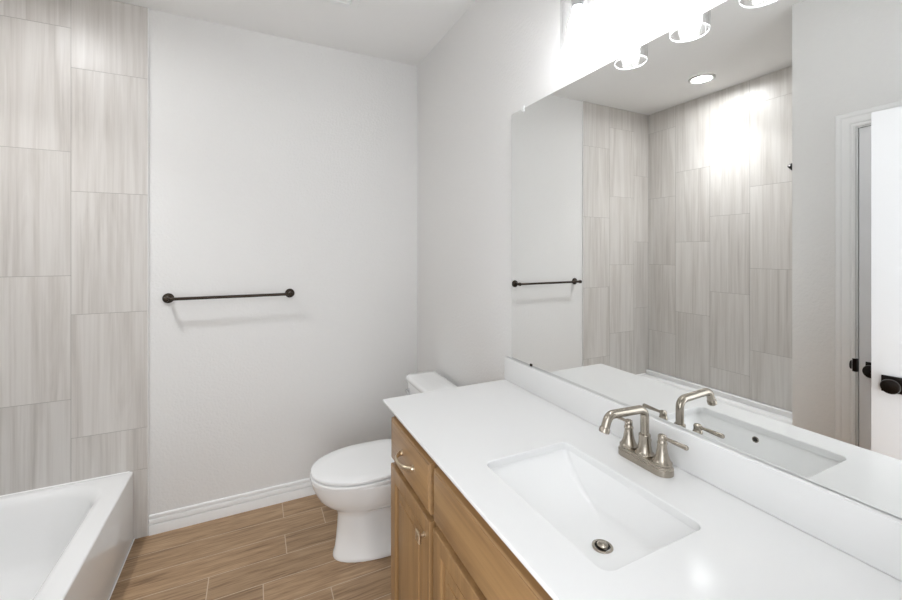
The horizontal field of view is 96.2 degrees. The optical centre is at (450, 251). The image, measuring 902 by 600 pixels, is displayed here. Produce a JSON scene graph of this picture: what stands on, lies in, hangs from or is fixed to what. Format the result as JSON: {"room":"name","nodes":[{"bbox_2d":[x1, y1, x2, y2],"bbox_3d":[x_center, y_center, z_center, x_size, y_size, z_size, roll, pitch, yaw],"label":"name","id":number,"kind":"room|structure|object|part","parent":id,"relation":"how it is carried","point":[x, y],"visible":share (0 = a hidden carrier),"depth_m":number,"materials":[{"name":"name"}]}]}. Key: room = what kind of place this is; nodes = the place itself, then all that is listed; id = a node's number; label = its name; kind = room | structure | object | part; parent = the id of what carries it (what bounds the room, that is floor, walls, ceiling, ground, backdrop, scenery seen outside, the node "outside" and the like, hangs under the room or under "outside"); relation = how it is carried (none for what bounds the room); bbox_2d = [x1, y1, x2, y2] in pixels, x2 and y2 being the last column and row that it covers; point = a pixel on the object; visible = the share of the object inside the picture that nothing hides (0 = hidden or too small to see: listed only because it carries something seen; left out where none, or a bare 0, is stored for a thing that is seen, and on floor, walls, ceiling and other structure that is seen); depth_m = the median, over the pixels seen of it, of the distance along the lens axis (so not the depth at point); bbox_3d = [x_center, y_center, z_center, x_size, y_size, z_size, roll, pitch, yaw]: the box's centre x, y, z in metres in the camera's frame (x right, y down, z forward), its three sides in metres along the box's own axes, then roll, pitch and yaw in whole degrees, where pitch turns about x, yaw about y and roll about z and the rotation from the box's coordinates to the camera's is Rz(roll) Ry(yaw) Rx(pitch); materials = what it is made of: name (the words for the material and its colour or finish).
{"room":"bathroom","nodes":[
{"label":"bathroom","id":0,"kind":"room"},
{"bbox_2d":[0,0,416,538],"bbox_3d":[-1.295,0.135,2.306,2.520,2.803,0.121,0,0,-26],"label":"wall","id":1,"kind":"structure","parent":0,"point":[146,154],"depth_m":2.19,"materials":[{"name":"white paint"}]},
{"bbox_2d":[162,289,294,302],"bbox_3d":[-1.213,0.247,2.245,0.653,0.053,0.080,0,0,-26],"label":"towel bar","id":2,"kind":"object","parent":1,"relation":"attached to","point":[168,297],"visible":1,"depth_m":2.20,"materials":[{"name":"black metal"}]},
{"bbox_3d":[-1.483,0.247,2.113,0.053,0.053,0.080,0,0,-26],"label":"post","id":3,"kind":"part","parent":2,"relation":"part of","materials":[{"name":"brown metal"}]},
{"bbox_3d":[-0.943,0.247,2.376,0.053,0.053,0.080,0,0,-26],"label":"post","id":4,"kind":"part","parent":2,"relation":"part of","materials":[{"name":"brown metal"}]},
{"bbox_2d":[149,478,315,535],"bbox_3d":[-0.899,1.426,2.434,1.495,0.101,0.014,0,0,-26],"label":"baseboard","id":5,"kind":"structure","parent":1,"relation":"attached to","point":[161,522],"depth_m":2.26,"materials":[{"name":"white wood"}]},
{"bbox_2d":[110,494,390,599],"bbox_3d":[-0.325,1.506,1.193,1.651,0.060,2.830,0,0,-26],"label":"floor","id":6,"kind":"structure","parent":0,"point":[284,550],"depth_m":1.92,"materials":[{"name":"brown wood"}]},
{"bbox_2d":[0,471,134,599],"bbox_3d":[-1.635,1.283,1.253,0.745,0.388,1.474,0,0,-26],"label":"bathtub","id":7,"kind":"object","parent":6,"relation":"on","point":[72,540],"visible":1,"depth_m":1.80,"materials":[{"name":"white ceramic"}]},
{"bbox_2d":[310,371,457,562],"bbox_3d":[-0.334,1.093,2.075,0.738,0.767,0.448,0,0,-26],"label":"toilet","id":8,"kind":"object","parent":6,"relation":"on","point":[354,481],"visible":0.39,"depth_m":1.94,"materials":[{"name":"white ceramic"}]},
{"bbox_3d":[-0.445,1.072,2.021,0.491,0.014,0.378,0,0,-26],"label":"seat","id":9,"kind":"part","parent":8,"relation":"part of","materials":[{"name":"white plastic"}]},
{"bbox_3d":[-0.333,1.282,2.075,0.732,0.390,0.376,0,0,-26],"label":"bowl","id":10,"kind":"part","parent":8,"relation":"part of","materials":[{"name":"white ceramic"}]},
{"bbox_3d":[-0.439,1.049,2.024,0.498,0.018,0.372,0,0,-26],"label":"lid","id":11,"kind":"part","parent":8,"relation":"part of","materials":[{"name":"white plastic"}]},
{"bbox_3d":[-0.237,0.792,2.270,0.028,0.029,0.093,0,0,-18],"label":"flush lever","id":12,"kind":"part","parent":8,"relation":"part of","materials":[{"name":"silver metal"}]},
{"bbox_3d":[-0.088,0.917,2.195,0.174,0.342,0.428,0,0,-26],"label":"tank","id":13,"kind":"part","parent":8,"relation":"part of","materials":[{"name":"white ceramic"}]},
{"bbox_3d":[-0.088,0.728,2.195,0.191,0.036,0.448,0,0,-26],"label":"tank lid","id":14,"kind":"part","parent":8,"relation":"part of","materials":[{"name":"white ceramic"}]},
{"bbox_2d":[391,415,552,599],"bbox_3d":[0.324,1.028,0.950,0.572,0.897,1.520,0,0,-26],"label":"vanity cabinet","id":15,"kind":"object","parent":6,"relation":"on","point":[442,548],"visible":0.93,"depth_m":1.12,"materials":[{"name":"brown wood"}]},
{"bbox_3d":[-0.161,0.692,1.333,0.037,0.021,0.133,0,0,-26],"label":"handle","id":16,"kind":"part","parent":15,"relation":"part of","materials":[{"name":"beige metal"}]},
{"bbox_3d":[-0.138,1.071,1.345,0.010,0.438,0.240,0,0,-26],"label":"raised panel","id":17,"kind":"part","parent":15,"relation":"part of","materials":[{"name":"brown wood"}]},
{"bbox_3d":[-0.136,0.693,1.346,0.019,0.150,0.369,0,0,-26],"label":"drawer","id":18,"kind":"part","parent":15,"relation":"part of","materials":[{"name":"brown wood"}]},
{"bbox_3d":[-0.136,1.071,1.346,0.019,0.567,0.369,0,0,-26],"label":"door","id":19,"kind":"part","parent":15,"relation":"part of","materials":[{"name":"brown wood"}]},
{"bbox_3d":[-0.091,0.843,1.200,0.028,0.030,0.030,0,0,-26],"label":"knob","id":20,"kind":"part","parent":15,"relation":"part of","materials":[{"name":"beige metal"}]},
{"bbox_3d":[0.029,1.071,1.002,0.010,0.438,0.214,0,0,-26],"label":"raised panel","id":21,"kind":"part","parent":15,"relation":"part of","materials":[{"name":"brown wood"}]},
{"bbox_3d":[0.032,1.071,1.002,0.019,0.567,0.343,0,0,-26],"label":"door","id":22,"kind":"part","parent":15,"relation":"part of","materials":[{"name":"brown wood"}]},
{"bbox_2d":[383,356,901,599],"bbox_3d":[0.333,0.519,0.963,0.566,0.119,1.542,0,0,-26],"label":"countertop","id":23,"kind":"structure","parent":15,"relation":"on","point":[764,531],"depth_m":0.85,"materials":[{"name":"white stone"}]},
{"bbox_2d":[491,449,695,570],"bbox_3d":[0.302,0.638,0.947,0.320,0.116,0.454,0,0,-26],"label":"sink","id":24,"kind":"object","parent":23,"relation":"in","point":[608,522],"visible":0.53,"depth_m":1.02,"materials":[{"name":"white ceramic"}]},
{"bbox_2d":[599,405,688,477],"bbox_3d":[0.482,0.478,1.074,0.204,0.159,0.196,0,0,10],"label":"faucet","id":25,"kind":"object","parent":23,"relation":"on","point":[659,463],"visible":1,"depth_m":1.04,"materials":[{"name":"silver metal"}]},
{"bbox_3d":[0.477,0.469,1.140,0.020,0.013,0.077,0,0,-26],"label":"lever","id":26,"kind":"part","parent":25,"relation":"part of","materials":[{"name":"silver metal"}]},
{"bbox_3d":[0.451,0.466,1.039,0.182,0.135,0.047,0,0,-26],"label":"spout","id":27,"kind":"part","parent":25,"relation":"part of","materials":[{"name":"silver metal"}]},
{"bbox_3d":[0.489,0.504,1.114,0.047,0.060,0.047,0,0,-26],"label":"handle","id":28,"kind":"part","parent":25,"relation":"part of","materials":[{"name":"silver metal"}]},
{"bbox_3d":[0.511,0.546,1.069,0.053,0.024,0.155,0,0,-26],"label":"plate","id":29,"kind":"part","parent":25,"relation":"part of","materials":[{"name":"silver metal"}]},
{"bbox_3d":[0.534,0.504,1.023,0.047,0.060,0.047,0,0,-26],"label":"handle","id":30,"kind":"part","parent":25,"relation":"part of","materials":[{"name":"silver metal"}]},
{"bbox_3d":[0.546,0.469,0.997,0.020,0.013,0.077,0,0,-26],"label":"lever","id":31,"kind":"part","parent":25,"relation":"part of","materials":[{"name":"silver metal"}]},
{"bbox_2d":[113,0,474,65],"bbox_3d":[-0.683,-1.317,1.047,2.520,0.100,2.880,0,0,-26],"label":"ceiling","id":32,"kind":"structure","parent":0,"point":[402,31],"depth_m":2.22,"materials":[{"name":"white paint"}]},
{"bbox_2d":[320,0,359,8],"bbox_3d":[-0.557,-1.255,1.899,0.300,0.022,0.302,0,0,-26],"label":"exhaust fan","id":33,"kind":"object","parent":32,"relation":"attached to","point":[353,4],"visible":1,"depth_m":2.03,"materials":[{"name":"white plastic"}]},
{"bbox_2d":[417,0,726,386],"bbox_3d":[0.425,0.135,1.536,0.100,2.803,2.789,0,0,-26],"label":"wall","id":34,"kind":"structure","parent":0,"point":[500,57],"depth_m":1.99,"materials":[{"name":"white paint"}]},
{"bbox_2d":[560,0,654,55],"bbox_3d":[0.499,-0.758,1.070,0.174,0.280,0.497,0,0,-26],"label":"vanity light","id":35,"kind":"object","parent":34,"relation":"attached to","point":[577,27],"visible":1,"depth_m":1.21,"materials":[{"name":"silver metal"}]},
{"bbox_3d":[0.385,-0.694,1.230,0.057,0.092,0.057,0,0,-26],"label":"light bulb","id":36,"kind":"part","parent":35,"relation":"part of","materials":[{"name":"white glass"}]},
{"bbox_3d":[0.385,-0.702,1.230,0.102,0.166,0.102,0,0,-26],"label":"lamp shade","id":37,"kind":"part","parent":35,"relation":"part of","materials":[{"name":"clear glass"}]},
{"bbox_3d":[0.472,-0.702,1.051,0.102,0.166,0.102,0,0,-26],"label":"lamp shade","id":38,"kind":"part","parent":35,"relation":"part of","materials":[{"name":"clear glass"}]},
{"bbox_2d":[512,0,901,518],"bbox_3d":[0.586,-0.071,1.079,0.009,1.060,1.483,0,0,-26],"label":"wall mirror","id":39,"kind":"object","parent":34,"relation":"attached to","point":[707,218],"visible":1,"depth_m":0.93,"materials":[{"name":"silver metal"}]}
]}

